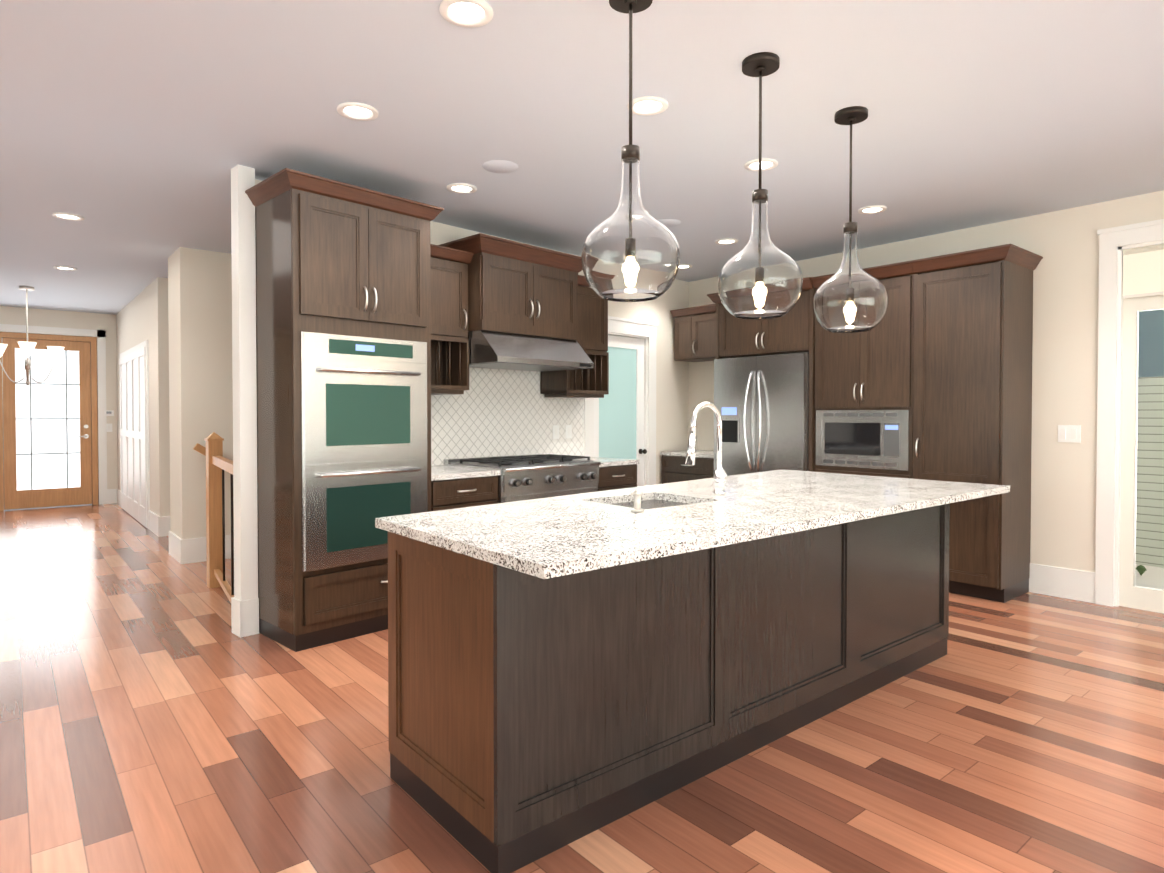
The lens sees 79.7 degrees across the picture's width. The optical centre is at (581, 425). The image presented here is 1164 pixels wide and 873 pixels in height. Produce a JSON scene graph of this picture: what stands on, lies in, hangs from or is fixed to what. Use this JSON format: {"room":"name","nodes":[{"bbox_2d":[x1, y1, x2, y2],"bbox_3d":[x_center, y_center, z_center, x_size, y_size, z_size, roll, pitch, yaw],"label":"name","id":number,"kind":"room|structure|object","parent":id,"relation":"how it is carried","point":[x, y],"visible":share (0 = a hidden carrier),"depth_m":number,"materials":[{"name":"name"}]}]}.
{"room":"kitchen","nodes":[
{"label":"kitchen","id":0,"kind":"room"},
{"bbox_2d":[0,306,117,497],"bbox_3d":[-9.139,-0.202,8.262,6.340,2.740,0.120,-1,1,-40],"label":"wall","id":1,"kind":"structure","parent":0,"point":[56,318],"depth_m":10.03,"materials":[{"name":"beige paint"}]},
{"bbox_2d":[0,332,98,510],"bbox_3d":[-7.605,-0.050,9.492,1.662,2.396,0.139,-1,1,-40],"label":"front door","id":2,"kind":"structure","parent":1,"relation":"in","point":[49,428],"depth_m":9.67,"materials":[{"name":"brown wood"}]},
{"bbox_2d":[0,324,106,504],"bbox_3d":[-7.580,-0.101,9.460,1.870,2.500,0.020,-1,1,-40],"label":"door frame","id":3,"kind":"structure","parent":1,"relation":"attached to","point":[100,335],"depth_m":10.00,"materials":[{"name":"white wood"}]},
{"bbox_2d":[104,410,113,415],"bbox_3d":[-6.833,-0.171,10.071,0.120,0.080,0.026,-1,1,-40],"label":"switch","id":4,"kind":"object","parent":1,"relation":"attached to","point":[109,413],"depth_m":10.06,"materials":[{"name":"white plastic"}]},
{"bbox_2d":[107,424,111,431],"bbox_3d":[-6.837,0.039,10.079,0.080,0.120,0.012,-1,1,-40],"label":"switch","id":5,"kind":"object","parent":1,"relation":"attached to","point":[109,426],"depth_m":10.08,"materials":[{"name":"white plastic"}]},
{"bbox_2d":[116,283,155,513],"bbox_3d":[-5.603,-0.211,8.847,0.140,2.740,3.480,-1,1,-40],"label":"wall","id":6,"kind":"structure","parent":0,"point":[142,316],"depth_m":8.07,"materials":[{"name":"beige paint"}]},
{"bbox_2d":[119,340,149,528],"bbox_3d":[-5.648,0.095,8.769,0.033,2.130,2.390,-1,1,-40],"label":"closet doors","id":7,"kind":"structure","parent":6,"relation":"in","point":[134,431],"depth_m":8.55,"materials":[{"name":"white wood"}]},
{"bbox_2d":[116,489,159,536],"bbox_3d":[-5.620,1.055,8.765,0.016,0.210,3.616,-1,1,-40],"label":"baseboard","id":8,"kind":"structure","parent":6,"relation":"attached to","point":[154,520],"depth_m":7.66,"materials":[{"name":"white"}]},
{"bbox_2d":[152,277,169,516],"bbox_3d":[-3.046,-0.208,8.623,3.800,2.740,0.120,-1,1,-40],"label":"wall","id":9,"kind":"structure","parent":0,"point":[159,285],"depth_m":7.40,"materials":[{"name":"beige paint"}]},
{"bbox_2d":[160,516,169,536],"bbox_3d":[-3.384,1.063,8.276,2.790,0.210,0.016,-1,1,-40],"label":"baseboard","id":10,"kind":"structure","parent":9,"relation":"attached to","point":[164,521],"depth_m":7.40,"materials":[{"name":"white"}]},
{"bbox_2d":[168,247,233,539],"bbox_3d":[-2.155,-0.190,7.485,3.875,2.740,0.570,-1,1,-40],"label":"wall","id":11,"kind":"structure","parent":0,"point":[200,344],"depth_m":6.15,"materials":[{"name":"beige paint"}]},
{"bbox_2d":[167,530,179,561],"bbox_3d":[-3.660,1.095,6.272,0.016,0.210,0.556,-1,1,-40],"label":"baseboard","id":12,"kind":"structure","parent":11,"relation":"attached to","point":[173,539],"depth_m":6.29,"materials":[{"name":"white"}]},
{"bbox_2d":[193,443,205,455],"bbox_3d":[-2.837,0.636,6.514,1.413,0.970,0.084,-1,1,-40],"label":"stair handrail","id":13,"kind":"object","parent":11,"relation":"attached to","point":[199,448],"depth_m":6.06,"materials":[{"name":"brown wood"}]},
{"bbox_2d":[179,535,230,563],"bbox_3d":[-2.244,1.082,7.052,3.191,0.210,0.016,-1,1,-40],"label":"baseboard","id":14,"kind":"structure","parent":11,"relation":"attached to","point":[185,551],"depth_m":6.10,"materials":[{"name":"white"}]},
{"bbox_2d":[255,179,688,483],"bbox_3d":[-0.462,-0.166,6.010,0.120,2.740,4.750,1,1,44],"label":"wall","id":15,"kind":"structure","parent":0,"point":[672,398],"depth_m":7.32,"materials":[{"name":"beige paint"}]},
{"bbox_2d":[430,244,468,344],"bbox_3d":[-1.131,-0.932,4.962,0.598,0.615,0.384,-1,1,-40],"label":"upper cabinet","id":16,"kind":"object","parent":15,"relation":"attached to","point":[448,262],"depth_m":4.94,"materials":[{"name":"brown wood"}]},
{"bbox_2d":[431,367,583,465],"bbox_3d":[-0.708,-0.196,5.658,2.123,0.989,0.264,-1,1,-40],"label":"tile backsplash","id":17,"kind":"structure","parent":15,"relation":"attached to","point":[496,412],"depth_m":5.72,"materials":[{"name":"white tile"}]},
{"bbox_2d":[442,233,593,344],"bbox_3d":[-0.530,-1.017,5.488,1.134,0.660,0.573,-1,1,-40],"label":"upper cabinet","id":18,"kind":"object","parent":15,"relation":"attached to","point":[481,281],"depth_m":5.26,"materials":[{"name":"brown wood"}]},
{"bbox_2d":[468,330,593,371],"bbox_3d":[-0.475,-0.566,5.429,0.631,0.237,0.988,1,1,44],"label":"range hood","id":19,"kind":"object","parent":18,"relation":"attached to","point":[496,350],"visible":0.91,"depth_m":5.18,"materials":[{"name":"silver metal"}]},
{"bbox_2d":[580,292,608,356],"bbox_3d":[-0.062,-0.949,6.085,0.558,0.615,0.378,-1,1,-40],"label":"upper cabinet","id":20,"kind":"object","parent":15,"relation":"attached to","point":[595,348],"depth_m":6.09,"materials":[{"name":"brown wood"}]},
{"bbox_2d":[584,316,657,485],"bbox_3d":[0.348,0.076,6.844,0.150,2.230,1.090,1,1,44],"label":"door frame","id":21,"kind":"structure","parent":15,"relation":"attached to","point":[631,328],"depth_m":7.10,"materials":[{"name":"white wood"}]},
{"bbox_2d":[594,335,646,486],"bbox_3d":[0.344,0.157,6.849,0.793,2.052,0.135,-1,1,-40],"label":"pantry door","id":22,"kind":"structure","parent":21,"relation":"attached to","point":[619,420],"depth_m":6.90,"materials":[{"name":"white glass"}]},
{"bbox_2d":[0,503,1163,872],"bbox_3d":[-2.306,1.268,3.603,10.920,0.050,17.200,-1,1,-40],"label":"floor","id":23,"kind":"structure","parent":0,"point":[156,715],"depth_m":2.66,"materials":[{"name":"brown wood"}]},
{"bbox_2d":[204,432,233,602],"bbox_3d":[-2.412,0.642,4.743,0.211,1.165,1.344,-1,1,-40],"label":"stair railing","id":24,"kind":"object","parent":23,"relation":"on","point":[217,463],"visible":0.96,"depth_m":5.20,"materials":[{"name":"brown wood"}]},
{"bbox_2d":[231,164,258,637],"bbox_3d":[-1.997,-0.136,4.114,0.134,2.740,0.107,1,1,44],"label":"wall","id":25,"kind":"structure","parent":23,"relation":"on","point":[245,609],"depth_m":4.08,"materials":[{"name":"white paint"}]},
{"bbox_2d":[245,168,443,651],"bbox_3d":[-1.482,-0.068,4.311,0.735,2.597,1.000,1,1,44],"label":"tall cabinet","id":26,"kind":"object","parent":23,"relation":"on","point":[336,257],"visible":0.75,"depth_m":3.97,"materials":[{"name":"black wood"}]},
{"bbox_2d":[300,332,427,572],"bbox_3d":[-1.430,0.142,4.265,0.630,1.316,0.804,1,1,44],"label":"double wall oven","id":27,"kind":"object","parent":26,"relation":"in","point":[363,433],"visible":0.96,"depth_m":4.03,"materials":[{"name":"silver metal"}]},
{"bbox_2d":[431,465,500,510],"bbox_3d":[-0.995,0.767,4.861,0.704,0.910,0.566,1,1,44],"label":"base cabinet","id":28,"kind":"object","parent":23,"relation":"on","point":[453,487],"visible":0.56,"depth_m":4.64,"materials":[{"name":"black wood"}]},
{"bbox_2d":[444,454,600,502],"bbox_3d":[-0.435,0.734,5.412,0.756,0.960,0.996,1,1,44],"label":"gas range","id":29,"kind":"object","parent":23,"relation":"on","point":[528,477],"visible":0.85,"depth_m":5.18,"materials":[{"name":"silver metal"}]},
{"bbox_2d":[581,457,638,490],"bbox_3d":[0.074,0.749,5.984,0.704,0.910,0.526,1,1,44],"label":"base cabinet","id":30,"kind":"object","parent":23,"relation":"on","point":[616,473],"visible":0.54,"depth_m":5.78,"materials":[{"name":"brown wood"}]},
{"bbox_2d":[382,505,949,872],"bbox_3d":[0.534,0.800,3.259,2.873,0.895,1.064,-1,1,-40],"label":"kitchen island","id":31,"kind":"object","parent":23,"relation":"on","point":[565,669],"depth_m":2.34,"materials":[{"name":"brown wood"}]},
{"bbox_2d":[375,469,1009,580],"bbox_3d":[0.625,0.337,3.192,2.998,0.033,1.376,-1,1,-40],"label":"island countertop","id":32,"kind":"structure","parent":31,"relation":"on","point":[548,538],"depth_m":2.50,"materials":[{"name":"white stone"}]},
{"bbox_2d":[630,490,643,512],"bbox_3d":[0.198,0.285,2.620,0.096,0.087,0.068,-1,1,-40],"label":"soap dispenser","id":33,"kind":"object","parent":32,"relation":"on","point":[637,494],"visible":1,"depth_m":2.63,"materials":[{"name":"silver metal"}]},
{"bbox_2d":[607,497,690,508],"bbox_3d":[0.295,0.452,3.015,0.484,0.214,0.424,-1,1,-40],"label":"sink","id":34,"kind":"object","parent":32,"relation":"in","point":[646,502],"depth_m":3.18,"materials":[{"name":"silver metal"}]},
{"bbox_2d":[685,401,728,494],"bbox_3d":[0.576,0.107,3.146,0.253,0.428,0.106,-1,1,-40],"label":"faucet","id":35,"kind":"object","parent":32,"relation":"on","point":[721,477],"visible":1,"depth_m":3.19,"materials":[{"name":"silver metal"}]},
{"bbox_2d":[714,352,808,475],"bbox_3d":[1.754,0.291,6.349,0.695,1.815,0.954,-1,1,-40],"label":"refrigerator","id":36,"kind":"object","parent":23,"relation":"on","point":[761,403],"visible":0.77,"depth_m":6.09,"materials":[{"name":"silver metal"}]},
{"bbox_2d":[660,244,1042,602],"bbox_3d":[2.025,-0.012,6.093,0.636,2.430,3.278,-1,1,-40],"label":"tall cabinet","id":37,"kind":"object","parent":23,"relation":"on","point":[941,351],"visible":0.6,"depth_m":5.02,"materials":[{"name":"brown wood"}]},
{"bbox_2d":[816,410,909,470],"bbox_3d":[2.360,0.107,5.646,0.438,0.455,0.772,-1,1,-40],"label":"microwave","id":38,"kind":"object","parent":37,"relation":"in","point":[875,439],"visible":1,"depth_m":5.49,"materials":[{"name":"silver metal"}]},
{"bbox_2d":[0,0,1163,314],"bbox_3d":[-2.306,-1.547,3.558,10.920,0.100,17.200,-1,1,-40],"label":"ceiling","id":39,"kind":"structure","parent":0,"point":[132,132],"depth_m":3.39,"materials":[{"name":"white paint"}]},
{"bbox_2d":[0,286,64,385],"bbox_3d":[-6.253,-1.006,7.867,0.690,1.120,0.626,-1,1,-40],"label":"pendant chandelier","id":40,"kind":"object","parent":39,"relation":"hanging from","point":[27,348],"visible":1,"depth_m":7.91,"materials":[{"name":"silver metal"}]},
{"bbox_2d":[53,266,76,270],"bbox_3d":[-5.093,-1.544,6.873,0.190,0.012,0.190,-1,1,-40],"label":"recessed light","id":41,"kind":"object","parent":39,"relation":"in","point":[65,268],"visible":1,"depth_m":6.86,"materials":[{"name":"white"}]},
{"bbox_2d":[52,212,83,220],"bbox_3d":[-3.738,-1.515,5.074,0.190,0.012,0.190,-1,1,-40],"label":"recessed light","id":42,"kind":"object","parent":39,"relation":"in","point":[67,216],"visible":0.98,"depth_m":5.07,"materials":[{"name":"white"}]},
{"bbox_2d":[337,102,377,120],"bbox_3d":[-1.066,-1.487,3.313,0.190,0.012,0.190,-1,1,-40],"label":"recessed light","id":43,"kind":"object","parent":39,"relation":"in","point":[358,111],"visible":0.98,"depth_m":3.31,"materials":[{"name":"white plastic"}]},
{"bbox_2d":[447,183,476,193],"bbox_3d":[-0.766,-1.505,4.442,0.190,0.012,0.190,-1,1,-40],"label":"recessed light","id":44,"kind":"object","parent":39,"relation":"in","point":[462,188],"visible":1,"depth_m":4.44,"materials":[{"name":"white plastic"}]},
{"bbox_2d":[439,0,492,27],"bbox_3d":[-0.413,-1.474,2.490,0.190,0.012,0.190,-1,1,-40],"label":"recessed light","id":45,"kind":"object","parent":39,"relation":"in","point":[478,13],"visible":1,"depth_m":2.49,"materials":[{"name":"white plastic"}]},
{"bbox_2d":[482,160,517,172],"bbox_3d":[-0.476,-1.502,4.059,0.210,0.006,0.210,-1,1,-40],"label":"ceiling speaker","id":46,"kind":"object","parent":39,"relation":"attached to","point":[498,166],"visible":1,"depth_m":4.04,"materials":[{"name":"white paint"}]},
{"bbox_2d":[581,0,679,301],"bbox_3d":[0.167,-0.959,2.393,0.340,1.040,0.340,-1,1,-40],"label":"pendant light","id":47,"kind":"object","parent":39,"relation":"hanging from","point":[630,250],"visible":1,"depth_m":2.30,"materials":[{"name":"clear glass"}]},
{"bbox_2d":[627,96,667,115],"bbox_3d":[0.307,-1.486,3.252,0.190,0.012,0.190,-1,1,-40],"label":"recessed light","id":48,"kind":"object","parent":39,"relation":"in","point":[648,105],"visible":0.96,"depth_m":3.25,"materials":[{"name":"white"}]},
{"bbox_2d":[657,219,680,226],"bbox_3d":[0.640,-1.521,5.252,0.210,0.006,0.210,-1,1,-40],"label":"ceiling speaker","id":49,"kind":"object","parent":39,"relation":"attached to","point":[669,222],"visible":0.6,"depth_m":5.22,"materials":[{"name":"white paint"}]},
{"bbox_2d":[679,264,691,268],"bbox_3d":[0.979,-1.542,6.789,0.190,0.012,0.190,-1,1,-40],"label":"recessed light","id":50,"kind":"object","parent":39,"relation":"in","point":[683,266],"visible":0.75,"depth_m":6.80,"materials":[{"name":"white"}]},
{"bbox_2d":[715,238,737,244],"bbox_3d":[1.205,-1.527,5.809,0.190,0.012,0.190,-1,1,-40],"label":"recessed light","id":51,"kind":"object","parent":39,"relation":"in","point":[726,241],"visible":0.94,"depth_m":5.81,"materials":[{"name":"white"}]},
{"bbox_2d":[718,52,802,319],"bbox_3d":[0.730,-0.966,2.858,0.340,1.040,0.340,-1,1,-40],"label":"pendant light","id":52,"kind":"object","parent":39,"relation":"hanging from","point":[760,277],"visible":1,"depth_m":2.77,"materials":[{"name":"clear glass"}]},
{"bbox_2d":[744,158,777,170],"bbox_3d":[1.034,-1.498,4.021,0.190,0.012,0.190,-1,1,-40],"label":"recessed light","id":53,"kind":"object","parent":39,"relation":"in","point":[767,164],"visible":0.79,"depth_m":4.02,"materials":[{"name":"white plastic"}]},
{"bbox_2d":[813,106,888,332],"bbox_3d":[1.288,-0.974,3.344,0.340,1.040,0.340,-1,1,-40],"label":"pendant light","id":54,"kind":"object","parent":39,"relation":"hanging from","point":[851,295],"visible":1,"depth_m":3.26,"materials":[{"name":"clear glass"}]},
{"bbox_2d":[858,205,886,213],"bbox_3d":[2.042,-1.512,4.905,0.190,0.012,0.190,-1,1,-40],"label":"recessed light","id":55,"kind":"object","parent":39,"relation":"in","point":[873,209],"visible":1,"depth_m":4.90,"materials":[{"name":"white"}]},
{"bbox_2d":[688,190,1163,571],"bbox_3d":[4.184,-0.135,4.075,0.120,2.740,9.700,-1,1,-40],"label":"wall","id":56,"kind":"structure","parent":0,"point":[1064,243],"depth_m":4.96,"materials":[{"name":"beige paint"}]},
{"bbox_2d":[1029,563,1094,602],"bbox_3d":[5.239,1.152,2.710,0.016,0.210,6.220,-1,1,-40],"label":"baseboard","id":57,"kind":"structure","parent":56,"relation":"attached to","point":[1074,584],"depth_m":4.93,"materials":[{"name":"white"}]},
{"bbox_2d":[1058,425,1080,442],"bbox_3d":[3.422,0.062,4.898,0.010,0.120,0.135,-1,1,-40],"label":"switch plate","id":58,"kind":"object","parent":56,"relation":"attached to","point":[1069,433],"visible":1,"depth_m":4.89,"materials":[{"name":"white plastic"}]},
{"bbox_2d":[1095,219,1163,612],"bbox_3d":[4.220,-0.039,4.009,0.150,2.550,2.070,-1,1,-40],"label":"door frame","id":59,"kind":"structure","parent":56,"relation":"attached to","point":[1141,584],"depth_m":4.67,"materials":[{"name":"white wood"}]},
{"bbox_2d":[1122,244,1163,298],"bbox_3d":[4.207,-1.001,3.984,0.052,0.335,1.800,-1,1,-40],"label":"roller blind","id":60,"kind":"object","parent":56,"relation":"attached to","point":[1143,271],"visible":0.91,"depth_m":4.58,"materials":[{"name":"beige fabric"}]}
]}

